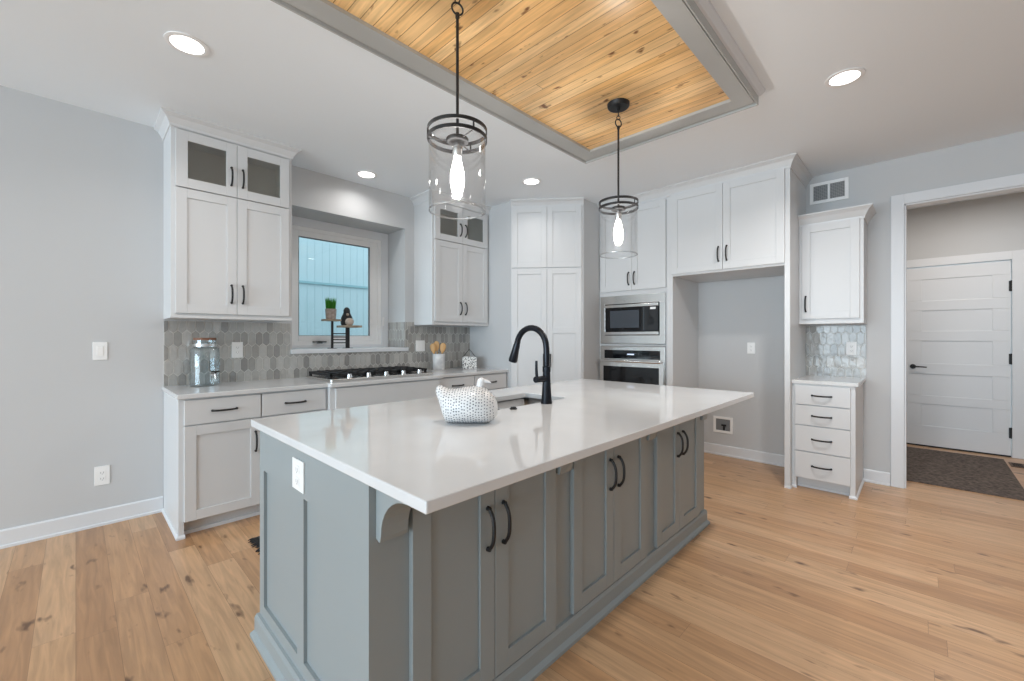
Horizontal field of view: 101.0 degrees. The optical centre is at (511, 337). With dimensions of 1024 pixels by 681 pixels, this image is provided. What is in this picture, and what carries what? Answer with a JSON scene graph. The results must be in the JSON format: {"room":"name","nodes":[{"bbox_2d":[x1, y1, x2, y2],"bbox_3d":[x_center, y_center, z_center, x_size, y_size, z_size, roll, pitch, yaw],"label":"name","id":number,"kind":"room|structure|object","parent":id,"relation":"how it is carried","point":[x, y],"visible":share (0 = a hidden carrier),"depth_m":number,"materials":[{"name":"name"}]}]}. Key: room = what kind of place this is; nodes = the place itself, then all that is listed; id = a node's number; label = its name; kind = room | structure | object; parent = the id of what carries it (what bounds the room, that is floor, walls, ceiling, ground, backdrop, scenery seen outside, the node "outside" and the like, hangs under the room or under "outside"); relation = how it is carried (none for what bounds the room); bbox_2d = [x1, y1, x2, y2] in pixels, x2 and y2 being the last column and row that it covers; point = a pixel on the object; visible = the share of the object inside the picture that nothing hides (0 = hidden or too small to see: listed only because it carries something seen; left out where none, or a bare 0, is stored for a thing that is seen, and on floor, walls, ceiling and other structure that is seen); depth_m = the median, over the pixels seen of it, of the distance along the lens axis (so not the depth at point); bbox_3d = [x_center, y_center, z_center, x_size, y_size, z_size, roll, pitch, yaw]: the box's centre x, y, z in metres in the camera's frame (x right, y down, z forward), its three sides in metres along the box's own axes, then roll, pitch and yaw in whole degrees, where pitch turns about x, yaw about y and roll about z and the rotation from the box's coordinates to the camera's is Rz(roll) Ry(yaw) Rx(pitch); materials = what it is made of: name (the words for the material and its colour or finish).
{"room":"kitchen","nodes":[
{"label":"kitchen","id":0,"kind":"room"},
{"bbox_2d":[0,85,469,529],"bbox_3d":[-3.607,-0.126,2.315,0.417,2.795,11.713,0,0,44],"label":"wall","id":1,"kind":"structure","parent":0,"point":[81,189],"depth_m":2.81,"materials":[{"name":"grey paint"}]},
{"bbox_2d":[0,496,162,548],"bbox_3d":[-5.036,1.217,0.520,0.022,0.110,7.146,0,0,44],"label":"baseboard","id":2,"kind":"structure","parent":1,"relation":"attached to","point":[14,536],"depth_m":2.77,"materials":[{"name":"white paint"}]},
{"bbox_2d":[93,342,106,359],"bbox_3d":[-2.787,0.091,2.856,0.009,0.122,0.072,0,0,44],"label":"light switch","id":3,"kind":"object","parent":1,"relation":"attached to","point":[99,348],"visible":1,"depth_m":2.85,"materials":[{"name":"white plastic"}]},
{"bbox_2d":[94,465,109,485],"bbox_3d":[-2.780,0.936,2.863,0.008,0.128,0.076,0,0,44],"label":"wall outlet","id":4,"kind":"object","parent":1,"relation":"attached to","point":[101,473],"visible":1,"depth_m":2.86,"materials":[{"name":"white plastic"}]},
{"bbox_2d":[154,107,300,321],"bbox_3d":[-2.150,-0.829,3.236,0.396,1.388,0.877,0,0,44],"label":"upper cabinet","id":5,"kind":"object","parent":1,"relation":"attached to","point":[227,191],"visible":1,"depth_m":3.10,"materials":[{"name":"white paint"}]},
{"bbox_2d":[164,321,469,385],"bbox_3d":[-1.538,0.095,4.148,0.008,0.526,2.924,0,0,44],"label":"tile backsplash","id":6,"kind":"structure","parent":1,"relation":"attached to","point":[266,346],"depth_m":3.56,"materials":[{"name":"grey tile"}]},
{"bbox_2d":[232,342,242,357],"bbox_3d":[-2.228,0.100,3.423,0.008,0.128,0.078,0,0,44],"label":"wall outlet","id":7,"kind":"object","parent":6,"relation":"attached to","point":[237,347],"visible":1,"depth_m":3.42,"materials":[{"name":"white plastic"}]},
{"bbox_2d":[416,340,424,351],"bbox_3d":[-1.016,0.093,4.676,0.009,0.122,0.118,0,0,44],"label":"light switch","id":8,"kind":"object","parent":6,"relation":"attached to","point":[420,344],"visible":1,"depth_m":4.68,"materials":[{"name":"white plastic"}]},
{"bbox_2d":[292,216,387,347],"bbox_3d":[-1.820,-0.533,4.402,0.084,1.276,1.134,0,0,44],"label":"window","id":9,"kind":"structure","parent":1,"relation":"in","point":[376,243],"depth_m":4.52,"materials":[{"name":"white paint"}]},
{"bbox_2d":[290,347,408,353],"bbox_3d":[-1.667,0.126,4.266,0.391,0.038,1.185,0,0,44],"label":"sill","id":10,"kind":"structure","parent":1,"relation":"attached to","point":[355,349],"depth_m":4.11,"materials":[{"name":"white paint"}]},
{"bbox_2d":[321,319,361,348],"bbox_3d":[-1.677,-0.035,4.149,0.210,0.284,0.328,0,0,44],"label":"plant stand","id":11,"kind":"object","parent":10,"relation":"on","point":[347,327],"visible":0.97,"depth_m":4.14,"materials":[{"name":"black metal"}]},
{"bbox_2d":[325,296,336,318],"bbox_3d":[-1.755,-0.288,4.097,0.112,0.223,0.111,0,0,44],"label":"potted grass","id":12,"kind":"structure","parent":11,"relation":"on","point":[330,311],"depth_m":4.06,"materials":[{"name":"plant"}]},
{"bbox_2d":[325,309,336,318],"bbox_3d":[-1.757,-0.227,4.095,0.104,0.100,0.104,0,0,44],"label":"pot","id":13,"kind":"object","parent":12,"relation":"attached to","point":[330,313],"depth_m":4.06,"materials":[{"name":"ceramic"}]},
{"bbox_2d":[321,319,340,320],"bbox_3d":[-1.754,-0.168,4.098,0.120,0.018,0.148,0,0,44],"label":"shelf","id":14,"kind":"object","parent":11,"relation":"attached to","point":[321,319],"depth_m":4.05,"materials":[{"name":"brown wood"}]},
{"bbox_2d":[340,307,352,324],"bbox_3d":[-1.655,-0.211,4.227,0.118,0.183,0.118,0,0,44],"label":"bird figurine","id":15,"kind":"object","parent":11,"relation":"on","point":[346,312],"visible":0.76,"depth_m":4.19,"materials":[{"name":"black"}]},
{"bbox_2d":[345,318,353,324],"bbox_3d":[-1.595,-0.155,4.144,0.082,0.071,0.082,0,0,44],"label":"round stone","id":16,"kind":"object","parent":11,"relation":"on","point":[349,321],"visible":0.88,"depth_m":4.12,"materials":[{"name":"beige stone"}]},
{"bbox_2d":[337,325,361,327],"bbox_3d":[-1.622,-0.110,4.206,0.210,0.021,0.168,0,0,44],"label":"shelf","id":17,"kind":"object","parent":11,"relation":"attached to","point":[338,326],"depth_m":4.17,"materials":[{"name":"brown wood"}]},
{"bbox_2d":[388,322,404,346],"bbox_3d":[-1.278,-0.031,4.664,0.350,0.274,0.008,0,0,44],"label":"tile backsplash","id":18,"kind":"structure","parent":1,"relation":"attached to","point":[396,330],"depth_m":4.66,"materials":[{"name":"grey tile"}]},
{"bbox_2d":[410,189,490,326],"bbox_3d":[-0.658,-0.829,4.778,0.396,1.388,0.900,0,0,44],"label":"upper cabinet","id":19,"kind":"object","parent":1,"relation":"attached to","point":[451,254],"visible":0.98,"depth_m":4.60,"materials":[{"name":"white paint"}]},
{"bbox_2d":[470,201,510,387],"bbox_3d":[-0.235,-0.126,4.989,0.712,2.795,0.094,0,0,44],"label":"wall","id":20,"kind":"structure","parent":0,"point":[490,344],"depth_m":4.85,"materials":[{"name":"grey paint"}]},
{"bbox_2d":[0,444,1023,680],"bbox_3d":[-0.152,1.322,0.425,8.010,0.100,13.800,0,0,44],"label":"floor","id":21,"kind":"structure","parent":0,"point":[917,581],"depth_m":2.04,"materials":[{"name":"brown wood"}]},
{"bbox_2d":[162,392,260,540],"bbox_3d":[-2.150,0.830,3.014,0.698,0.884,0.472,0,0,44],"label":"base cabinet","id":22,"kind":"object","parent":21,"relation":"on","point":[212,446],"visible":0.95,"depth_m":2.80,"materials":[{"name":"white paint"}]},
{"bbox_2d":[248,536,259,554],"bbox_3d":[-0.829,1.265,3.055,0.600,0.013,1.760,0,0,44],"label":"rug","id":23,"kind":"object","parent":21,"relation":"on","point":[256,540],"visible":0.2,"depth_m":2.60,"materials":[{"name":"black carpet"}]},
{"bbox_2d":[257,387,326,514],"bbox_3d":[-1.824,0.830,3.351,0.698,0.884,0.464,0,0,44],"label":"base cabinet","id":24,"kind":"object","parent":21,"relation":"on","point":[290,402],"visible":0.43,"depth_m":3.12,"materials":[{"name":"white paint"}]},
{"bbox_2d":[327,378,440,409],"bbox_3d":[-1.275,0.830,3.882,0.748,0.884,1.060,0,0,44],"label":"base cabinet","id":25,"kind":"object","parent":21,"relation":"on","point":[370,394],"visible":0.04,"depth_m":3.56,"materials":[{"name":"white paint"}]},
{"bbox_2d":[162,367,507,399],"bbox_3d":[-1.284,0.373,3.894,0.724,0.030,2.937,0,0,44],"label":"countertop","id":26,"kind":"structure","parent":25,"relation":"on","point":[179,392],"depth_m":3.26,"materials":[{"name":"white stone"}]},
{"bbox_2d":[192,338,219,378],"bbox_3d":[-2.284,0.180,3.144,0.222,0.356,0.188,0,0,44],"label":"dispenser","id":27,"kind":"object","parent":26,"relation":"on","point":[213,373],"visible":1,"depth_m":3.10,"materials":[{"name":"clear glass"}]},
{"bbox_2d":[306,366,432,381],"bbox_3d":[-1.298,0.327,3.919,0.545,0.062,0.990,0,0,44],"label":"gas cooktop","id":28,"kind":"object","parent":26,"relation":"in","point":[335,375],"visible":1,"depth_m":3.75,"materials":[{"name":"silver metal"}]},
{"bbox_2d":[306,371,432,381],"bbox_3d":[-1.298,0.348,3.919,0.545,0.020,0.990,0,0,44],"label":"control panel","id":29,"kind":"object","parent":28,"relation":"attached to","point":[337,378],"depth_m":3.66,"materials":[{"name":"metal"}]},
{"bbox_2d":[433,353,444,369],"bbox_3d":[-0.814,0.269,4.696,0.136,0.178,0.136,0,0,44],"label":"utensil crock","id":30,"kind":"object","parent":26,"relation":"on","point":[438,359],"visible":0.96,"depth_m":4.64,"materials":[{"name":"ceramic"}]},
{"bbox_2d":[430,343,435,353],"bbox_3d":[-0.872,0.206,4.695,0.081,0.279,0.014,0,0,-5],"label":"wooden spoon","id":31,"kind":"object","parent":30,"relation":"in","point":[432,346],"visible":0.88,"depth_m":4.69,"materials":[{"name":"brown wood"}]},
{"bbox_2d":[434,341,438,353],"bbox_3d":[-0.843,0.192,4.720,0.064,0.305,0.024,0,0,19],"label":"wooden spatula","id":32,"kind":"object","parent":30,"relation":"in","point":[436,343],"visible":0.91,"depth_m":4.71,"materials":[{"name":"brown wood"}]},
{"bbox_2d":[440,343,445,353],"bbox_3d":[-0.769,0.202,4.697,0.067,0.285,0.014,0,0,-4],"label":"wooden spoon","id":33,"kind":"object","parent":30,"relation":"in","point":[442,345],"visible":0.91,"depth_m":4.69,"materials":[{"name":"brown wood"}]},
{"bbox_2d":[462,349,476,368],"bbox_3d":[-0.491,0.244,4.857,0.161,0.228,0.100,0,0,-10],"label":"lantern","id":34,"kind":"object","parent":26,"relation":"on","point":[468,362],"visible":1,"depth_m":4.81,"materials":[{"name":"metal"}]},
{"bbox_2d":[441,375,473,388],"bbox_3d":[-0.768,0.830,4.443,0.698,0.884,0.449,0,0,44],"label":"drawer","id":35,"kind":"object","parent":21,"relation":"on","point":[455,382],"visible":0.18,"depth_m":4.22,"materials":[{"name":"white paint"}]},
{"bbox_2d":[250,414,709,680],"bbox_3d":[0.165,0.830,2.292,1.150,0.884,2.495,0,0,44],"label":"kitchen island","id":36,"kind":"object","parent":21,"relation":"on","point":[358,583],"visible":0.66,"depth_m":1.50,"materials":[{"name":"grey paint"}]},
{"bbox_2d":[292,457,304,493],"bbox_3d":[-0.749,0.481,1.477,0.105,0.108,0.008,0,0,44],"label":"wall outlet","id":37,"kind":"object","parent":36,"relation":"attached to","point":[298,466],"visible":1,"depth_m":1.46,"materials":[{"name":"white plastic"}]},
{"bbox_2d":[295,464,298,473],"bbox_3d":[-0.751,0.461,1.474,0.034,0.028,0.002,0,0,44],"label":"receptacle","id":38,"kind":"object","parent":37,"relation":"attached to","point":[296,465],"depth_m":1.47,"materials":[{"name":"grey plastic"}]},
{"bbox_2d":[295,476,298,485],"bbox_3d":[-0.751,0.501,1.474,0.034,0.028,0.002,0,0,44],"label":"receptacle","id":39,"kind":"object","parent":37,"relation":"attached to","point":[296,477],"depth_m":1.47,"materials":[{"name":"grey plastic"}]},
{"bbox_2d":[251,379,753,513],"bbox_3d":[0.215,0.373,2.289,1.325,0.030,2.527,0,0,44],"label":"island countertop","id":40,"kind":"structure","parent":36,"relation":"on","point":[407,451],"depth_m":1.57,"materials":[{"name":"white stone"}]},
{"bbox_2d":[436,377,497,422],"bbox_3d":[-0.191,0.263,1.786,0.261,0.190,0.195,0,0,0],"label":"bird","id":41,"kind":"object","parent":40,"relation":"on","point":[468,404],"visible":1,"depth_m":1.72},
{"bbox_2d":[497,398,540,409],"bbox_3d":[-0.001,0.496,2.401,0.390,0.216,0.670,0,0,44],"label":"sink","id":42,"kind":"object","parent":40,"relation":"in","point":[505,404],"visible":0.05,"depth_m":2.67,"materials":[{"name":"silver metal"}]},
{"bbox_2d":[509,325,551,403],"bbox_3d":[0.078,0.144,2.359,0.310,0.429,0.123,0,0,44],"label":"faucet","id":43,"kind":"object","parent":40,"relation":"on","point":[546,398],"visible":1,"depth_m":2.28,"materials":[{"name":"black metal"}]},
{"bbox_2d":[473,372,505,389],"bbox_3d":[-0.441,0.830,4.781,0.698,0.884,0.489,0,0,44],"label":"drawer","id":44,"kind":"object","parent":21,"relation":"on","point":[498,380],"visible":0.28,"depth_m":4.59,"materials":[{"name":"white paint"}]},
{"bbox_2d":[510,197,583,387],"bbox_3d":[0.388,-0.126,4.682,0.800,2.795,0.143,0,0,6],"label":"pantry cabinet","id":45,"kind":"object","parent":21,"relation":"on","point":[547,233],"visible":0.68,"depth_m":4.65,"materials":[{"name":"white paint"}]},
{"bbox_2d":[597,187,666,385],"bbox_3d":[1.510,-0.126,4.803,0.800,2.795,0.721,0,0,44],"label":"tall cabinet","id":46,"kind":"object","parent":21,"relation":"on","point":[643,231],"visible":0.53,"depth_m":4.53,"materials":[{"name":"white paint"}]},
{"bbox_2d":[597,346,665,385],"bbox_3d":[1.438,0.464,4.727,0.762,0.734,0.606,0,0,44],"label":"wall oven","id":47,"kind":"object","parent":46,"relation":"in","point":[630,364],"visible":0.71,"depth_m":4.53,"materials":[{"name":"silver metal"}]},
{"bbox_2d":[601,292,665,343],"bbox_3d":[1.428,-0.197,4.718,0.762,0.528,0.432,0,0,44],"label":"microwave","id":48,"kind":"object","parent":46,"relation":"in","point":[639,318],"visible":1,"depth_m":4.54,"materials":[{"name":"silver metal"}]},
{"bbox_2d":[665,153,812,488],"bbox_3d":[2.195,-0.126,4.127,1.119,2.795,0.741,0,0,44],"label":"tall cabinet","id":49,"kind":"object","parent":21,"relation":"on","point":[742,222],"visible":0.96,"depth_m":3.86,"materials":[{"name":"white paint"}]},
{"bbox_2d":[792,383,864,499],"bbox_3d":[2.740,0.830,3.652,0.434,0.884,0.666,0,0,44],"label":"base cabinet","id":50,"kind":"object","parent":21,"relation":"on","point":[827,420],"visible":0.97,"depth_m":3.45,"materials":[{"name":"white paint"}]},
{"bbox_2d":[792,375,865,386],"bbox_3d":[2.756,0.373,3.664,0.440,0.030,0.624,0,0,44],"label":"countertop","id":51,"kind":"structure","parent":50,"relation":"on","point":[806,379],"depth_m":3.52,"materials":[{"name":"white stone"}]},
{"bbox_2d":[907,447,1023,500],"bbox_3d":[4.158,1.267,4.211,1.122,0.008,1.565,0,0,44],"label":"door mat","id":52,"kind":"object","parent":21,"relation":"on","point":[972,473],"visible":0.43,"depth_m":3.95,"materials":[{"name":"carpet"}]},
{"bbox_2d":[1008,462,1023,467],"bbox_3d":[5.018,1.268,4.189,0.100,0.006,0.200,0,0,44],"label":"floor vent","id":53,"kind":"object","parent":21,"relation":"in","point":[1018,465],"visible":1,"depth_m":4.17,"materials":[{"name":"brown metal"}]},
{"bbox_2d":[0,0,1023,209],"bbox_3d":[-0.152,-1.573,0.425,8.010,0.100,13.800,0,0,44],"label":"ceiling","id":54,"kind":"structure","parent":0,"point":[939,74],"depth_m":2.60,"materials":[{"name":"white paint"}]},
{"bbox_2d":[163,31,209,56],"bbox_3d":[-1.686,-1.518,2.190,0.190,0.007,0.190,0,0,44],"label":"recessed light","id":55,"kind":"object","parent":54,"relation":"in","point":[182,42],"visible":1,"depth_m":2.18,"materials":[{"name":"white plastic"}]},
{"bbox_2d":[356,170,376,178],"bbox_3d":[-1.357,-1.518,3.936,0.190,0.007,0.190,0,0,44],"label":"recessed light","id":56,"kind":"object","parent":54,"relation":"in","point":[362,173],"visible":1,"depth_m":3.93,"materials":[{"name":"white plastic"}]},
{"bbox_2d":[270,0,764,163],"bbox_3d":[0.095,-1.474,2.032,1.323,0.097,2.833,0,0,44],"label":"frame","id":57,"kind":"object","parent":54,"relation":"attached to","point":[698,23],"visible":1,"depth_m":2.25,"materials":[{"name":"grey paint"}]},
{"bbox_2d":[328,0,728,149],"bbox_3d":[0.095,-1.489,2.032,1.163,0.068,2.673,0,0,44],"label":"ceiling panel","id":58,"kind":"object","parent":54,"relation":"attached to","point":[561,63],"visible":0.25,"depth_m":2.17,"materials":[{"name":"brown wood"}]},
{"bbox_2d":[427,0,486,219],"bbox_3d":[-0.222,-0.983,1.714,0.242,0.943,0.241,0,0,44],"label":"pendant lamp","id":59,"kind":"object","parent":58,"relation":"hanging from","point":[456,140],"visible":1,"depth_m":1.70,"materials":[{"name":"black metal"}]},
{"bbox_2d":[452,141,461,158],"bbox_3d":[-0.222,-0.763,1.714,0.041,0.061,0.041,0,0,44],"label":"socket","id":60,"kind":"object","parent":59,"relation":"attached to","point":[456,145],"depth_m":1.70,"materials":[{"name":"silver metal"}]},
{"bbox_2d":[599,98,638,258],"bbox_3d":[0.663,-0.983,2.628,0.242,0.943,0.241,0,0,44],"label":"pendant lamp","id":61,"kind":"object","parent":58,"relation":"hanging from","point":[617,105],"visible":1,"depth_m":2.61,"materials":[{"name":"black metal"}]},
{"bbox_2d":[615,210,621,220],"bbox_3d":[0.663,-0.763,2.628,0.041,0.061,0.041,0,0,44],"label":"socket","id":62,"kind":"object","parent":61,"relation":"attached to","point":[618,216],"depth_m":2.62,"materials":[{"name":"silver metal"}]},
{"bbox_2d":[522,178,540,184],"bbox_3d":[0.190,-1.518,4.112,0.190,0.007,0.190,0,0,44],"label":"recessed light","id":63,"kind":"object","parent":54,"relation":"in","point":[528,181],"visible":1,"depth_m":4.11,"materials":[{"name":"white plastic"}]},
{"bbox_2d":[824,67,865,87],"bbox_3d":[1.947,-1.518,2.470,0.190,0.007,0.190,0,0,44],"label":"recessed light","id":64,"kind":"object","parent":54,"relation":"in","point":[844,77],"visible":1,"depth_m":2.46,"materials":[{"name":"white plastic"}]},
{"bbox_2d":[583,199,599,379],"bbox_3d":[1.105,-0.126,5.008,0.065,2.795,0.989,0,0,44],"label":"wall","id":65,"kind":"structure","parent":0,"point":[591,214],"depth_m":4.74,"materials":[{"name":"grey paint"}]},
{"bbox_2d":[698,131,1023,485],"bbox_3d":[3.281,-0.126,3.675,7.593,2.795,0.120,0,0,44],"label":"wall","id":66,"kind":"structure","parent":0,"point":[732,314],"depth_m":3.81,"materials":[{"name":"grey paint"}]},
{"bbox_2d":[713,416,732,433],"bbox_3d":[2.273,0.943,4.551,0.196,0.175,0.025,0,0,44],"label":"water supply box","id":67,"kind":"object","parent":66,"relation":"attached to","point":[721,424],"visible":1,"depth_m":4.55,"materials":[{"name":"white plastic"}]},
{"bbox_2d":[704,442,784,466],"bbox_3d":[2.437,1.217,4.393,0.945,0.110,0.022,0,0,44],"label":"baseboard","id":68,"kind":"structure","parent":66,"relation":"attached to","point":[729,451],"depth_m":4.39,"materials":[{"name":"white paint"}]},
{"bbox_2d":[747,342,754,353],"bbox_3d":[2.474,0.110,4.366,0.072,0.115,0.008,0,0,44],"label":"wall outlet","id":69,"kind":"object","parent":66,"relation":"attached to","point":[750,346],"visible":1,"depth_m":4.37,"materials":[{"name":"white plastic"}]},
{"bbox_2d":[810,177,848,204],"bbox_3d":[2.939,-1.355,3.915,0.290,0.195,0.012,0,0,44],"label":"air vent","id":70,"kind":"object","parent":66,"relation":"in","point":[837,189],"visible":1,"depth_m":3.91,"materials":[{"name":"white metal"}]},
{"bbox_2d":[806,325,865,377],"bbox_3d":[2.972,0.125,3.886,0.442,0.466,0.008,0,0,44],"label":"tile backsplash","id":71,"kind":"structure","parent":66,"relation":"attached to","point":[826,355],"depth_m":3.88,"materials":[{"name":"grey tile"}]},
{"bbox_2d":[846,342,856,354],"bbox_3d":[3.053,0.098,3.796,0.076,0.118,0.008,0,0,44],"label":"wall outlet","id":72,"kind":"object","parent":71,"relation":"attached to","point":[851,347],"visible":1,"depth_m":3.79,"materials":[{"name":"white plastic"}]},
{"bbox_2d":[798,203,875,324],"bbox_3d":[2.869,-0.606,3.730,0.510,0.972,0.375,0,0,44],"label":"upper cabinet","id":73,"kind":"object","parent":66,"relation":"attached to","point":[832,243],"visible":1,"depth_m":3.64,"materials":[{"name":"white paint"}]},
{"bbox_2d":[864,469,889,485],"bbox_3d":[3.178,1.217,3.677,0.176,0.110,0.022,0,0,44],"label":"baseboard","id":74,"kind":"structure","parent":66,"relation":"attached to","point":[871,476],"depth_m":3.67,"materials":[{"name":"white paint"}]},
{"bbox_2d":[891,173,1023,488],"bbox_3d":[3.831,0.032,3.131,1.514,2.480,0.138,0,0,44],"label":"trim","id":75,"kind":"structure","parent":66,"relation":"attached to","point":[899,203],"depth_m":3.56,"materials":[{"name":"white paint"}]},
{"bbox_2d":[907,192,1023,456],"bbox_3d":[5.101,-0.126,4.770,2.200,2.795,0.150,0,0,44],"label":"wall","id":76,"kind":"structure","parent":0,"point":[990,224],"depth_m":4.69,"materials":[{"name":"grey paint"}]},
{"bbox_2d":[907,261,1011,456],"bbox_3d":[5.006,0.226,4.755,0.824,2.088,0.093,0,0,44],"label":"door","id":77,"kind":"structure","parent":76,"relation":"in","point":[959,356],"depth_m":4.74,"materials":[{"name":"white paint"}]},
{"bbox_2d":[907,250,1023,458],"bbox_3d":[4.997,0.177,4.753,1.005,2.190,0.018,0,0,44],"label":"trim","id":78,"kind":"structure","parent":76,"relation":"attached to","point":[1017,256],"depth_m":4.44,"materials":[{"name":"white paint"}]},
{"label":"outside","id":79,"kind":"structure","parent":0,"visible":0},
{"bbox_3d":[-3.135,1.472,8.597,7.540,0.100,16.000,0,0,44],"label":"ground","id":80,"kind":"structure","parent":79,"visible":0},
{"bbox_2d":[292,237,367,348],"bbox_3d":[-1.617,-1.653,8.520,0.230,6.150,9.000,0,0,44],"label":"window pane","id":81,"kind":"structure","parent":80,"relation":"on","point":[331,270],"depth_m":6.97,"materials":[{"name":"teal"}]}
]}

